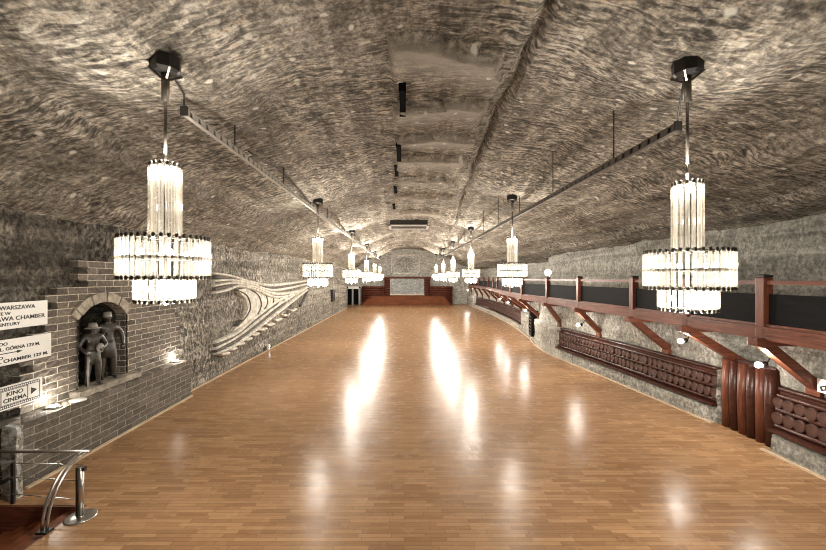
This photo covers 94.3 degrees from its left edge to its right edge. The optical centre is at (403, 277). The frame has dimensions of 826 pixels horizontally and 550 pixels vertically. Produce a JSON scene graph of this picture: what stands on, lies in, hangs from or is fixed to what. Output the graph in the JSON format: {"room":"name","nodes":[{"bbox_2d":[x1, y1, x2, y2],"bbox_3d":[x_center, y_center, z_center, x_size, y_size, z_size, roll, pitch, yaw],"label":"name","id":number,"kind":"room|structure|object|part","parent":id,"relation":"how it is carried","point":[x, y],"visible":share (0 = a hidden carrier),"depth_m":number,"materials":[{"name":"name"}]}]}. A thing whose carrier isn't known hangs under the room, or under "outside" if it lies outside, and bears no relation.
{"room":"underground ballroom","nodes":[
{"label":"underground ballroom","id":0,"kind":"room"},
{"bbox_2d":[0,425,23,499],"bbox_3d":[-6.770,3.176,6.620,0.288,1.247,0.149,0,0,0],"label":"wall pillar","id":1,"kind":"structure","parent":0,"point":[12,438],"depth_m":6.56,"materials":[{"name":"stone"}]},
{"bbox_2d":[0,205,175,419],"bbox_3d":[-8.016,0.960,4.195,1.468,5.780,16.390,0,0,0],"label":"wall","id":2,"kind":"structure","parent":0,"point":[36,251],"depth_m":8.03,"materials":[{"name":"grey stone"}]},
{"bbox_2d":[0,376,41,411],"bbox_3d":[-7.308,2.145,6.945,0.425,0.430,1.150,0,0,0],"label":"sign","id":3,"kind":"object","parent":2,"relation":"attached to","point":[20,393],"visible":1,"depth_m":7.09,"materials":[{"name":"white plastic"}]},
{"bbox_2d":[0,300,47,329],"bbox_3d":[-7.308,0.680,6.755,0.424,0.480,1.750,0,0,0],"label":"sign","id":4,"kind":"object","parent":2,"relation":"attached to","point":[13,315],"visible":1,"depth_m":7.15,"materials":[{"name":"white plastic"}]},
{"bbox_2d":[0,333,50,366],"bbox_3d":[-7.308,1.330,6.835,0.424,0.460,1.750,0,0,0],"label":"sign","id":5,"kind":"object","parent":2,"relation":"attached to","point":[21,349],"visible":1,"depth_m":7.17,"materials":[{"name":"white plastic"}]},
{"bbox_2d":[2,260,180,414],"bbox_3d":[-7.848,1.175,10.010,1.205,3.150,5.980,0,0,0],"label":"brick wall","id":6,"kind":"structure","parent":0,"point":[151,331],"depth_m":9.60,"materials":[{"name":"grey brick"}]},
{"bbox_2d":[69,371,141,398],"bbox_3d":[-7.280,2.571,9.324,0.466,0.158,1.977,0,0,0],"label":"trim","id":7,"kind":"structure","parent":6,"relation":"attached to","point":[83,391],"depth_m":9.10,"materials":[{"name":"stone"}]},
{"bbox_2d":[78,323,107,387],"bbox_3d":[-7.252,1.780,8.953,0.429,1.461,0.587,0,0,11],"label":"statue","id":8,"kind":"object","parent":7,"relation":"on","point":[93,350],"visible":1,"depth_m":8.90,"materials":[{"name":"grey stone"}]},
{"bbox_2d":[96,312,125,379],"bbox_3d":[-7.371,1.676,9.569,0.421,1.665,0.675,0,0,12],"label":"statue","id":9,"kind":"object","parent":7,"relation":"on","point":[108,328],"visible":0.8,"depth_m":9.54,"materials":[{"name":"grey stone"}]},
{"bbox_2d":[0,359,191,495],"bbox_3d":[-7.260,3.209,9.539,0.760,1.182,5.757,0,0,0],"label":"wall ledge","id":10,"kind":"object","parent":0,"point":[110,412],"visible":0.83,"depth_m":8.54,"materials":[{"name":"brick"}]},
{"bbox_2d":[44,404,61,409],"bbox_3d":[-7.100,2.606,7.750,0.270,0.058,0.270,0,0,0],"label":"uplight","id":11,"kind":"object","parent":10,"relation":"on","point":[53,406],"visible":1,"depth_m":7.69,"materials":[{"name":"metal"}]},
{"bbox_2d":[68,397,86,402],"bbox_3d":[-7.000,2.615,8.220,0.310,0.040,0.310,0,0,0],"label":"lamp plate","id":12,"kind":"object","parent":10,"relation":"on","point":[80,399],"visible":1,"depth_m":8.18,"materials":[{"name":"white ceramic"}]},
{"bbox_2d":[173,238,346,388],"bbox_3d":[-7.488,0.960,34.348,1.319,5.780,43.909,0,0,-2],"label":"wall","id":13,"kind":"structure","parent":0,"point":[212,317],"depth_m":16.26,"materials":[{"name":"grey stone"}]},
{"bbox_2d":[25,395,192,488],"bbox_3d":[-6.815,3.783,9.625,0.070,0.035,5.450,0,0,0],"label":"trim","id":14,"kind":"structure","parent":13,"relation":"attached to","point":[188,397],"depth_m":8.84,"materials":[{"name":"brown wood"}]},
{"bbox_2d":[210,272,311,355],"bbox_3d":[-7.245,1.454,21.812,0.410,3.369,15.054,0,0,0],"label":"relief","id":15,"kind":"object","parent":13,"relation":"attached to","point":[262,303],"visible":0.98,"depth_m":18.07,"materials":[{"name":"grey stone"}]},
{"bbox_2d":[191,307,347,391],"bbox_3d":[-7.160,3.783,30.750,0.110,0.035,36.500,0,0,0],"label":"trim","id":16,"kind":"structure","parent":13,"relation":"attached to","point":[195,388],"depth_m":17.39,"materials":[{"name":"brown wood"}]},
{"bbox_2d":[330,289,334,301],"bbox_3d":[-7.300,1.750,38.600,0.500,1.200,1.200,0,0,0],"label":"speaker","id":17,"kind":"object","parent":13,"relation":"attached to","point":[331,290],"visible":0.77,"depth_m":38.30,"materials":[{"name":"metal"}]},
{"bbox_2d":[347,286,360,304],"bbox_3d":[-7.250,2.500,54.575,2.100,2.600,0.650,0,0,0],"label":"doorway","id":18,"kind":"structure","parent":13,"relation":"in","point":[353,292],"depth_m":54.70,"materials":[{"name":"black glass"}]},
{"bbox_2d":[362,277,451,304],"bbox_3d":[0.450,1.810,54.675,12.900,3.980,0.550,0,0,0],"label":"wall","id":19,"kind":"structure","parent":0,"point":[392,285],"depth_m":54.61,"materials":[{"name":"brown wood"}]},
{"bbox_3d":[0.450,2.400,54.575,4.900,0.200,0.350,0,0,0],"label":"panel sill","id":20,"kind":"part","parent":19,"relation":"part of","materials":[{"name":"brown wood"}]},
{"bbox_3d":[0.450,1.290,54.800,4.900,2.420,0.100,0,0,0],"label":"grey panel","id":21,"kind":"part","parent":19,"relation":"part of","materials":[{"name":"grey stone"}]},
{"bbox_2d":[347,249,477,303],"bbox_3d":[0.950,-0.350,56.002,21.100,8.400,0.141,0,0,0],"label":"wall","id":22,"kind":"structure","parent":0,"point":[429,265],"depth_m":56.00,"materials":[{"name":"grey stone"}]},
{"bbox_2d":[391,254,419,273],"bbox_3d":[0.200,-2.025,55.830,4.200,2.850,0.500,0,0,0],"label":"emblem","id":23,"kind":"object","parent":22,"relation":"attached to","point":[400,263],"visible":1,"depth_m":55.88,"materials":[{"name":"grey stone"}]},
{"bbox_2d":[0,0,825,269],"bbox_3d":[0.983,-2.456,26.300,21.165,3.606,60.600,0,0,0],"label":"ceiling","id":24,"kind":"structure","parent":0,"point":[310,88],"depth_m":7.01,"materials":[{"name":"grey stone"}]},
{"bbox_2d":[114,51,210,304],"bbox_3d":[-2.990,-1.205,4.800,1.031,3.093,1.031,0,0,0],"label":"chandelier","id":25,"kind":"object","parent":24,"relation":"hanging from","point":[165,65],"visible":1,"depth_m":4.75,"materials":[{"name":"metal"}]},
{"bbox_3d":[-2.990,-1.817,4.800,0.038,0.866,0.040,0,0,0],"label":"rod","id":26,"kind":"part","parent":25,"relation":"part of","materials":[{"name":"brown metal"}]},
{"bbox_3d":[-2.990,-0.745,4.800,0.028,2.037,0.028,0,0,-23],"label":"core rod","id":27,"kind":"part","parent":25,"relation":"part of","materials":[{"name":"brown metal"}]},
{"bbox_2d":[248,150,307,199],"bbox_3d":[-3.380,-2.800,10.801,0.032,0.346,4.409,0,0,3],"label":"conduit","id":28,"kind":"object","parent":24,"relation":"attached to","point":[248,150],"visible":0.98,"depth_m":10.32,"materials":[{"name":"metal"}]},
{"bbox_2d":[180,106,378,258],"bbox_3d":[-3.290,-2.869,28.855,0.100,0.878,46.290,0,0,0],"label":"cable tray","id":29,"kind":"object","parent":24,"relation":"hanging from","point":[184,111],"visible":0.92,"depth_m":7.84,"materials":[{"name":"metal"}]},
{"bbox_2d":[175,80,184,105],"bbox_3d":[-3.152,-2.628,5.388,0.044,0.139,0.760,0,0,-20],"label":"cable","id":30,"kind":"object","parent":29,"relation":"attached to","point":[175,80],"visible":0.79,"depth_m":5.54,"materials":[{"name":"black rubber"}]},
{"bbox_3d":[-3.290,-2.500,5.730,0.100,0.140,0.040,0,0,0],"label":"plate","id":31,"kind":"part","parent":29,"relation":"part of","materials":[{"name":"metal"}]},
{"bbox_3d":[-3.290,-2.777,7.450,0.021,0.474,0.024,0,0,0],"label":"hanger rod","id":32,"kind":"part","parent":29,"relation":"part of","materials":[{"name":"metal"}]},
{"bbox_2d":[303,198,332,287],"bbox_3d":[-2.990,-1.205,13.300,1.031,3.093,1.031,0,0,0],"label":"chandelier","id":33,"kind":"object","parent":24,"relation":"hanging from","point":[318,202],"visible":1,"depth_m":13.25,"materials":[{"name":"metal"}]},
{"bbox_3d":[-2.990,-0.745,13.300,0.028,2.037,0.028,0,0,23],"label":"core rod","id":34,"kind":"part","parent":33,"relation":"part of","materials":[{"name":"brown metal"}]},
{"bbox_2d":[343,230,360,283],"bbox_3d":[-2.990,-1.208,21.900,1.031,3.087,1.031,0,0,0],"label":"chandelier","id":35,"kind":"object","parent":24,"relation":"hanging from","point":[350,231],"visible":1,"depth_m":21.87,"materials":[{"name":"metal"}]},
{"bbox_2d":[360,244,372,281],"bbox_3d":[-2.990,-1.208,30.600,1.031,3.087,1.031,0,0,0],"label":"chandelier","id":36,"kind":"object","parent":24,"relation":"hanging from","point":[366,245],"visible":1,"depth_m":30.58,"materials":[{"name":"metal"}]},
{"bbox_2d":[370,251,378,280],"bbox_3d":[-2.990,-1.208,38.900,1.031,3.087,1.031,0,0,0],"label":"chandelier","id":37,"kind":"object","parent":24,"relation":"hanging from","point":[374,252],"visible":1,"depth_m":38.88,"materials":[{"name":"metal"}]},
{"bbox_2d":[394,165,397,176],"bbox_3d":[-0.260,-3.760,12.900,0.130,0.350,1.300,0,0,0],"label":"ceiling slot","id":38,"kind":"object","parent":24,"relation":"hanging from","point":[395,166],"visible":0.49,"depth_m":12.91,"materials":[{"name":"black"}]},
{"bbox_2d":[396,142,400,161],"bbox_3d":[-0.140,-3.470,10.200,0.130,0.350,1.300,0,0,0],"label":"ceiling slot","id":39,"kind":"object","parent":24,"relation":"hanging from","point":[398,147],"visible":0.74,"depth_m":10.05,"materials":[{"name":"black"}]},
{"bbox_2d":[399,82,405,116],"bbox_3d":[-0.030,-3.521,7.400,0.130,0.350,1.100,0,0,0],"label":"ceiling slot","id":40,"kind":"object","parent":24,"relation":"hanging from","point":[402,86],"visible":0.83,"depth_m":7.11,"materials":[{"name":"black"}]},
{"bbox_2d":[388,219,429,229],"bbox_3d":[0.300,-3.526,24.290,2.520,0.700,1.820,0,0,0],"label":"ceiling vent","id":41,"kind":"object","parent":24,"relation":"in","point":[416,224],"visible":0.94,"depth_m":23.50,"materials":[{"name":"metal"}]},
{"bbox_3d":[0.300,-3.216,24.290,2.520,0.080,1.820,0,0,0],"label":"frame","id":42,"kind":"part","parent":41,"relation":"part of","materials":[{"name":"metal"}]},
{"bbox_2d":[439,248,447,279],"bbox_3d":[3.830,-1.290,37.300,1.031,3.224,1.031,0,0,0],"label":"chandelier","id":43,"kind":"object","parent":24,"relation":"hanging from","point":[443,249],"visible":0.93,"depth_m":37.16,"materials":[{"name":"metal"}]},
{"bbox_2d":[446,241,459,281],"bbox_3d":[3.830,-1.290,29.900,1.031,3.224,1.031,0,0,0],"label":"chandelier","id":44,"kind":"object","parent":24,"relation":"hanging from","point":[452,242],"visible":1,"depth_m":29.68,"materials":[{"name":"metal"}]},
{"bbox_2d":[462,268,479,282],"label":"chandelier","id":45,"kind":"object","parent":24,"relation":"hanging from","point":[468,268],"depth_m":21.73,"materials":[{"name":"metal"}]},
{"bbox_2d":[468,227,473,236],"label":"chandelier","id":46,"kind":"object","parent":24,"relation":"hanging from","point":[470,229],"depth_m":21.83,"materials":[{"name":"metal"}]},
{"bbox_2d":[497,194,526,286],"bbox_3d":[3.800,-1.287,13.450,1.031,3.230,1.031,0,0,0],"label":"chandelier","id":47,"kind":"object","parent":24,"relation":"hanging from","point":[512,198],"visible":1,"depth_m":13.35,"materials":[{"name":"metal"}]},
{"bbox_3d":[3.800,-0.758,13.450,0.028,2.037,0.028,0,0,-23],"label":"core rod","id":48,"kind":"part","parent":47,"relation":"part of","materials":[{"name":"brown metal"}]},
{"bbox_2d":[436,110,681,260],"bbox_3d":[4.020,-2.836,26.800,0.100,1.352,42.400,0,0,0],"label":"cable tray","id":49,"kind":"object","parent":24,"relation":"hanging from","point":[677,126],"visible":0.94,"depth_m":7.93,"materials":[{"name":"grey metal"}]},
{"bbox_3d":[4.020,-2.864,10.340,0.021,1.188,0.024,0,0,0],"label":"hanger rod","id":50,"kind":"part","parent":49,"relation":"part of","materials":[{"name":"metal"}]},
{"bbox_3d":[4.020,-2.764,7.340,0.021,0.989,0.024,0,0,0],"label":"hanger rod","id":51,"kind":"part","parent":49,"relation":"part of","materials":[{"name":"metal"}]},
{"bbox_3d":[4.020,-2.230,5.620,0.100,0.140,0.040,0,0,0],"label":"plate","id":52,"kind":"part","parent":49,"relation":"part of","materials":[{"name":"metal"}]},
{"bbox_2d":[677,84,682,120],"bbox_3d":[3.957,-2.545,5.481,0.030,0.521,0.342,0,0,22],"label":"cable","id":53,"kind":"object","parent":49,"relation":"attached to","point":[682,84],"visible":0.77,"depth_m":5.49,"materials":[{"name":"black paint"}]},
{"bbox_2d":[643,56,737,313],"bbox_3d":[3.810,-1.211,5.150,1.031,3.382,1.031,0,0,0],"label":"chandelier","id":54,"kind":"object","parent":24,"relation":"hanging from","point":[684,70],"visible":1,"depth_m":5.11,"materials":[{"name":"metal"}]},
{"bbox_3d":[3.810,-1.967,5.150,0.038,0.866,0.040,0,0,0],"label":"rod","id":55,"kind":"part","parent":54,"relation":"part of","materials":[{"name":"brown metal"}]},
{"bbox_3d":[3.810,-0.606,5.150,0.028,2.037,0.028,0,0,-23],"label":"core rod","id":56,"kind":"part","parent":54,"relation":"part of","materials":[{"name":"brown metal"}]},
{"bbox_2d":[0,304,825,549],"bbox_3d":[0.500,3.830,26.250,19.400,0.060,60.500,0,0,0],"label":"floor","id":57,"kind":"structure","parent":0,"point":[370,427],"depth_m":7.98,"materials":[{"name":"brown wood"}]},
{"bbox_2d":[0,505,86,549],"bbox_3d":[-6.150,4.125,5.010,1.700,0.630,2.820,0,0,0],"label":"staircase","id":58,"kind":"structure","parent":57,"relation":"in","point":[19,524],"depth_m":6.38,"materials":[{"name":"brown wood"}]},
{"bbox_3d":[-5.320,4.115,4.990,0.040,0.610,2.780,0,0,0],"label":"panel","id":59,"kind":"part","parent":58,"relation":"part of","materials":[{"name":"brown wood"}]},
{"bbox_3d":[-6.150,4.115,6.400,1.700,0.610,0.040,0,0,0],"label":"panel","id":60,"kind":"part","parent":58,"relation":"part of","materials":[{"name":"brown wood"}]},
{"bbox_2d":[0,450,91,534],"bbox_3d":[-6.510,3.346,6.070,2.460,0.907,0.820,0,0,0],"label":"railing","id":61,"kind":"object","parent":57,"relation":"on","point":[43,530],"visible":1,"depth_m":6.30,"materials":[{"name":"metal"}]},
{"bbox_3d":[-6.585,3.450,6.450,0.050,0.700,0.040,0,0,0],"label":"post","id":62,"kind":"part","parent":61,"relation":"part of","materials":[{"name":"metal"}]},
{"bbox_3d":[-5.375,3.785,5.725,0.170,0.030,0.130,0,0,0],"label":"foot plate","id":63,"kind":"part","parent":61,"relation":"part of","materials":[{"name":"metal"}]},
{"bbox_3d":[-6.490,2.920,6.450,2.420,0.054,0.054,0,0,0],"label":"handrail","id":64,"kind":"part","parent":61,"relation":"part of","materials":[{"name":"metal"}]},
{"bbox_2d":[63,466,97,525],"bbox_3d":[-5.130,3.400,6.080,0.430,0.800,0.430,0,0,0],"label":"stanchion","id":65,"kind":"object","parent":57,"relation":"on","point":[81,515],"visible":1,"depth_m":6.05,"materials":[{"name":"metal"}]},
{"bbox_3d":[-5.130,3.783,6.080,0.430,0.034,0.430,0,0,0],"label":"plate","id":66,"kind":"part","parent":65,"relation":"part of","materials":[{"name":"metal"}]},
{"bbox_2d":[361,295,451,304],"bbox_3d":[0.351,3.110,53.600,12.670,1.413,1.440,0,0,0],"label":"stage","id":67,"kind":"object","parent":57,"relation":"on","point":[375,299],"visible":0.99,"depth_m":52.99,"materials":[{"name":"brown wood"}]},
{"bbox_2d":[467,286,825,476],"bbox_3d":[8.424,2.500,29.108,1.760,2.700,54.216,0,0,2],"label":"wall","id":68,"kind":"structure","parent":0,"point":[614,327],"depth_m":11.66,"materials":[{"name":"grey stone"}]},
{"bbox_2d":[476,296,522,323],"bbox_3d":[9.083,2.871,38.644,0.710,0.978,21.724,0,0,2],"label":"bench","id":69,"kind":"object","parent":68,"relation":"attached to","point":[511,312],"visible":0.98,"depth_m":35.67,"materials":[{"name":"brown wood"}]},
{"bbox_3d":[9.083,3.330,38.644,0.710,0.060,21.724,0,0,2],"label":"seat","id":70,"kind":"part","parent":69,"relation":"part of","materials":[{"name":"brown wood"}]},
{"bbox_3d":[9.133,2.880,38.643,0.470,0.114,21.718,0,0,2],"label":"rail","id":71,"kind":"part","parent":69,"relation":"part of","materials":[{"name":"brown wood"}]},
{"bbox_3d":[9.103,3.240,38.643,0.460,0.105,21.718,0,0,2],"label":"rail","id":72,"kind":"part","parent":69,"relation":"part of","materials":[{"name":"brown wood"}]},
{"bbox_3d":[9.153,2.580,38.643,0.450,0.095,21.717,0,0,2],"label":"rail","id":73,"kind":"part","parent":69,"relation":"part of","materials":[{"name":"brown wood"}]},
{"bbox_3d":[9.183,2.430,38.643,0.450,0.095,21.717,0,0,2],"label":"rail","id":74,"kind":"part","parent":69,"relation":"part of","materials":[{"name":"brown wood"}]},
{"bbox_2d":[529,311,538,336],"bbox_3d":[7.831,2.700,22.958,0.570,1.500,1.020,0,0,11],"label":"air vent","id":75,"kind":"object","parent":68,"relation":"in","point":[532,316],"visible":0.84,"depth_m":22.50,"materials":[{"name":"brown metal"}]},
{"bbox_2d":[469,305,713,423],"bbox_3d":[8.222,3.783,32.011,1.244,0.035,44.011,0,0,2],"label":"trim","id":76,"kind":"structure","parent":68,"relation":"attached to","point":[664,402],"depth_m":13.52,"materials":[{"name":"brown wood"}]},
{"bbox_2d":[555,328,721,405],"bbox_3d":[7.881,2.871,14.252,0.398,0.978,8.473,0,0,-5],"label":"wall panel","id":77,"kind":"object","parent":68,"relation":"attached to","point":[697,381],"visible":0.99,"depth_m":12.55,"materials":[{"name":"brown wood"}]},
{"bbox_3d":[7.951,2.580,14.252,0.139,0.095,8.441,0,0,-5],"label":"rail","id":78,"kind":"part","parent":77,"relation":"part of","materials":[{"name":"brown wood"}]},
{"bbox_3d":[7.931,2.880,14.252,0.159,0.114,8.441,0,0,-5],"label":"rail","id":79,"kind":"part","parent":77,"relation":"part of","materials":[{"name":"brown wood"}]},
{"bbox_3d":[7.981,2.430,14.252,0.139,0.095,8.441,0,0,-5],"label":"rail","id":80,"kind":"part","parent":77,"relation":"part of","materials":[{"name":"brown wood"}]},
{"bbox_2d":[468,274,825,397],"bbox_3d":[8.749,1.148,27.750,4.402,2.397,50.500,0,0,0],"label":"balcony","id":81,"kind":"object","parent":68,"relation":"attached to","point":[768,320],"visible":0.83,"depth_m":9.29,"materials":[{"name":"brown wood"}]},
{"bbox_3d":[7.584,0.615,30.150,0.030,0.590,3.208,0,0,7],"label":"infill panel","id":82,"kind":"part","parent":81,"relation":"part of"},
{"bbox_3d":[7.218,0.615,26.851,0.043,0.590,3.196,0,0,5],"label":"infill panel","id":83,"kind":"part","parent":81,"relation":"part of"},
{"bbox_3d":[7.057,0.630,25.200,0.190,1.280,0.190,0,0,0],"label":"post","id":84,"kind":"part","parent":81,"relation":"part of","materials":[{"name":"brown wood"}]},
{"bbox_3d":[6.930,0.615,23.550,0.034,0.590,3.194,0,0,5],"label":"infill panel","id":85,"kind":"part","parent":81,"relation":"part of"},
{"bbox_3d":[6.785,0.630,21.900,0.190,1.280,0.190,0,0,0],"label":"post","id":86,"kind":"part","parent":81,"relation":"part of","materials":[{"name":"brown wood"}]},
{"bbox_3d":[6.882,0.615,20.200,0.030,0.590,3.285,0,0,-3],"label":"infill panel","id":87,"kind":"part","parent":81,"relation":"part of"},
{"bbox_3d":[6.867,0.090,20.200,0.080,0.080,3.288,0,0,-3],"label":"handrail","id":88,"kind":"part","parent":81,"relation":"part of","materials":[{"name":"brown wood"}]},
{"bbox_2d":[545,270,550,276],"bbox_3d":[6.950,-0.240,18.500,0.300,0.340,0.300,0,0,0],"label":"globe lamp","id":89,"kind":"object","parent":81,"relation":"on","point":[547,272],"visible":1,"depth_m":18.39,"materials":[{"name":"glass"}]},
{"bbox_3d":[6.950,0.630,18.500,0.190,1.280,0.190,0,0,0],"label":"post","id":90,"kind":"part","parent":81,"relation":"part of","materials":[{"name":"brown wood"}]},
{"bbox_3d":[7.002,0.090,16.950,0.080,0.080,2.984,0,0,-2],"label":"handrail","id":91,"kind":"part","parent":81,"relation":"part of","materials":[{"name":"brown wood"}]},
{"bbox_3d":[7.002,0.938,16.950,0.100,0.055,2.985,0,0,-2],"label":"rail","id":92,"kind":"part","parent":81,"relation":"part of","materials":[{"name":"brown wood"}]},
{"bbox_3d":[7.017,0.615,16.950,0.030,0.590,2.983,0,0,-2],"label":"infill panel","id":93,"kind":"part","parent":81,"relation":"part of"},
{"bbox_3d":[7.053,0.630,15.400,0.190,1.280,0.190,0,0,0],"label":"post","id":94,"kind":"part","parent":81,"relation":"part of","materials":[{"name":"brown wood"}]},
{"bbox_3d":[7.103,0.938,13.650,0.109,0.055,3.384,0,0,-1],"label":"rail","id":95,"kind":"part","parent":81,"relation":"part of","materials":[{"name":"brown wood"}]},
{"bbox_3d":[7.103,0.090,13.650,0.089,0.080,3.383,0,0,-1],"label":"handrail","id":96,"kind":"part","parent":81,"relation":"part of","materials":[{"name":"brown wood"}]},
{"bbox_3d":[7.117,0.615,13.650,0.039,0.590,3.382,0,0,-1],"label":"infill panel","id":97,"kind":"part","parent":81,"relation":"part of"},
{"bbox_3d":[7.142,0.630,11.900,0.190,1.280,0.190,0,0,0],"label":"post","id":98,"kind":"part","parent":81,"relation":"part of","materials":[{"name":"brown wood"}]},
{"bbox_3d":[7.164,0.090,10.800,0.080,0.080,2.082,0,0,-1],"label":"handrail","id":99,"kind":"part","parent":81,"relation":"part of","materials":[{"name":"brown wood"}]},
{"bbox_3d":[7.164,0.938,10.800,0.100,0.055,2.082,0,0,-1],"label":"rail","id":100,"kind":"part","parent":81,"relation":"part of","materials":[{"name":"brown wood"}]},
{"bbox_3d":[7.179,0.615,10.800,0.030,0.590,2.081,0,0,-1],"label":"infill panel","id":101,"kind":"part","parent":81,"relation":"part of","materials":[{"name":"black"}]},
{"bbox_2d":[678,336,688,342],"bbox_3d":[7.308,1.470,9.950,0.370,0.460,0.120,0,0,0],"label":"floodlight","id":102,"kind":"object","parent":81,"relation":"attached to","point":[685,340],"visible":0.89,"depth_m":9.91,"materials":[{"name":"metal"}]},
{"bbox_3d":[7.186,0.630,9.700,0.190,1.280,0.190,0,0,0],"label":"post","id":103,"kind":"part","parent":81,"relation":"part of","materials":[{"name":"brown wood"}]},
{"bbox_3d":[7.198,0.090,8.680,0.086,0.080,1.921,0,0,0],"label":"handrail","id":104,"kind":"part","parent":81,"relation":"part of","materials":[{"name":"brown wood"}]},
{"bbox_3d":[7.198,0.938,8.680,0.105,0.055,1.921,0,0,0],"label":"rail","id":105,"kind":"part","parent":81,"relation":"part of","materials":[{"name":"brown wood"}]},
{"bbox_3d":[7.213,0.615,8.680,0.035,0.590,1.920,0,0,0],"label":"infill panel","id":106,"kind":"part","parent":81,"relation":"part of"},
{"bbox_2d":[754,357,770,367],"bbox_3d":[7.378,1.540,7.840,0.370,0.600,0.120,0,0,0],"label":"floodlight","id":107,"kind":"object","parent":81,"relation":"attached to","point":[762,364],"visible":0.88,"depth_m":7.80,"materials":[{"name":"metal"}]},
{"bbox_3d":[7.250,1.780,7.840,0.114,0.120,0.120,0,0,0],"label":"bulb","id":108,"kind":"part","parent":107,"relation":"part of","materials":[{"name":"white glass"}]},
{"bbox_3d":[7.204,0.630,7.660,0.190,1.280,0.190,0,0,0],"label":"post","id":109,"kind":"part","parent":81,"relation":"part of","materials":[{"name":"brown wood"}]},
{"bbox_3d":[7.207,0.938,6.630,0.106,0.055,1.940,0,0,0],"label":"rail","id":110,"kind":"part","parent":81,"relation":"part of","materials":[{"name":"brown wood"}]},
{"bbox_3d":[7.207,0.090,6.630,0.086,0.080,1.940,0,0,0],"label":"handrail","id":111,"kind":"part","parent":81,"relation":"part of","materials":[{"name":"brown wood"}]},
{"bbox_3d":[7.222,0.615,6.630,0.030,0.590,1.940,0,0,0],"label":"infill panel","id":112,"kind":"part","parent":81,"relation":"part of","materials":[{"name":"black"}]},
{"bbox_2d":[721,357,779,447],"bbox_3d":[8.296,2.912,9.254,0.243,1.783,1.432,0,0,0],"label":"door","id":113,"kind":"structure","parent":68,"relation":"in","point":[748,391],"depth_m":9.11,"materials":[{"name":"brown wood"}]},
{"bbox_2d":[760,448,825,480],"bbox_3d":[7.930,3.783,5.750,0.070,0.035,5.500,0,0,0],"label":"trim","id":114,"kind":"structure","parent":68,"relation":"attached to","point":[762,449],"depth_m":7.75,"materials":[{"name":"brown wood"}]},
{"bbox_2d":[767,386,825,454],"bbox_3d":[8.170,2.871,5.946,0.360,0.978,5.091,0,0,0],"label":"bench","id":115,"kind":"object","parent":68,"relation":"attached to","point":[800,418],"visible":1,"depth_m":7.87,"materials":[{"name":"brown wood"}]},
{"bbox_3d":[8.170,3.330,5.910,0.360,0.060,5.020,0,0,0],"label":"seat","id":116,"kind":"part","parent":115,"relation":"part of","materials":[{"name":"brown wood"}]},
{"bbox_3d":[8.190,3.240,5.910,0.110,0.105,5.020,0,0,0],"label":"rail","id":117,"kind":"part","parent":115,"relation":"part of","materials":[{"name":"brown wood"}]},
{"bbox_3d":[8.220,2.880,5.910,0.120,0.114,5.020,0,0,0],"label":"rail","id":118,"kind":"part","parent":115,"relation":"part of","materials":[{"name":"brown wood"}]},
{"bbox_3d":[8.240,2.580,5.910,0.100,0.095,5.020,0,0,0],"label":"rail","id":119,"kind":"part","parent":115,"relation":"part of","materials":[{"name":"brown wood"}]},
{"bbox_3d":[8.270,2.430,5.910,0.100,0.095,5.020,0,0,0],"label":"rail","id":120,"kind":"part","parent":115,"relation":"part of","materials":[{"name":"brown wood"}]},
{"bbox_3d":[8.300,2.860,5.910,0.060,0.880,5.020,0,0,0],"label":"backrest","id":121,"kind":"part","parent":115,"relation":"part of","materials":[{"name":"brown wood"}]},
{"bbox_2d":[817,378,825,393],"bbox_3d":[8.291,2.095,7.235,0.378,0.270,0.570,0,0,0],"label":"sign","id":122,"kind":"object","parent":68,"relation":"attached to","point":[821,383],"visible":1,"depth_m":7.44,"materials":[{"name":"white plastic"}]},
{"bbox_2d":[477,213,825,296],"bbox_3d":[10.211,-0.560,26.140,1.211,3.520,60.280,0,0,0],"label":"wall","id":123,"kind":"structure","parent":0,"point":[793,250],"depth_m":11.78,"materials":[{"name":"grey stone"}]}
]}

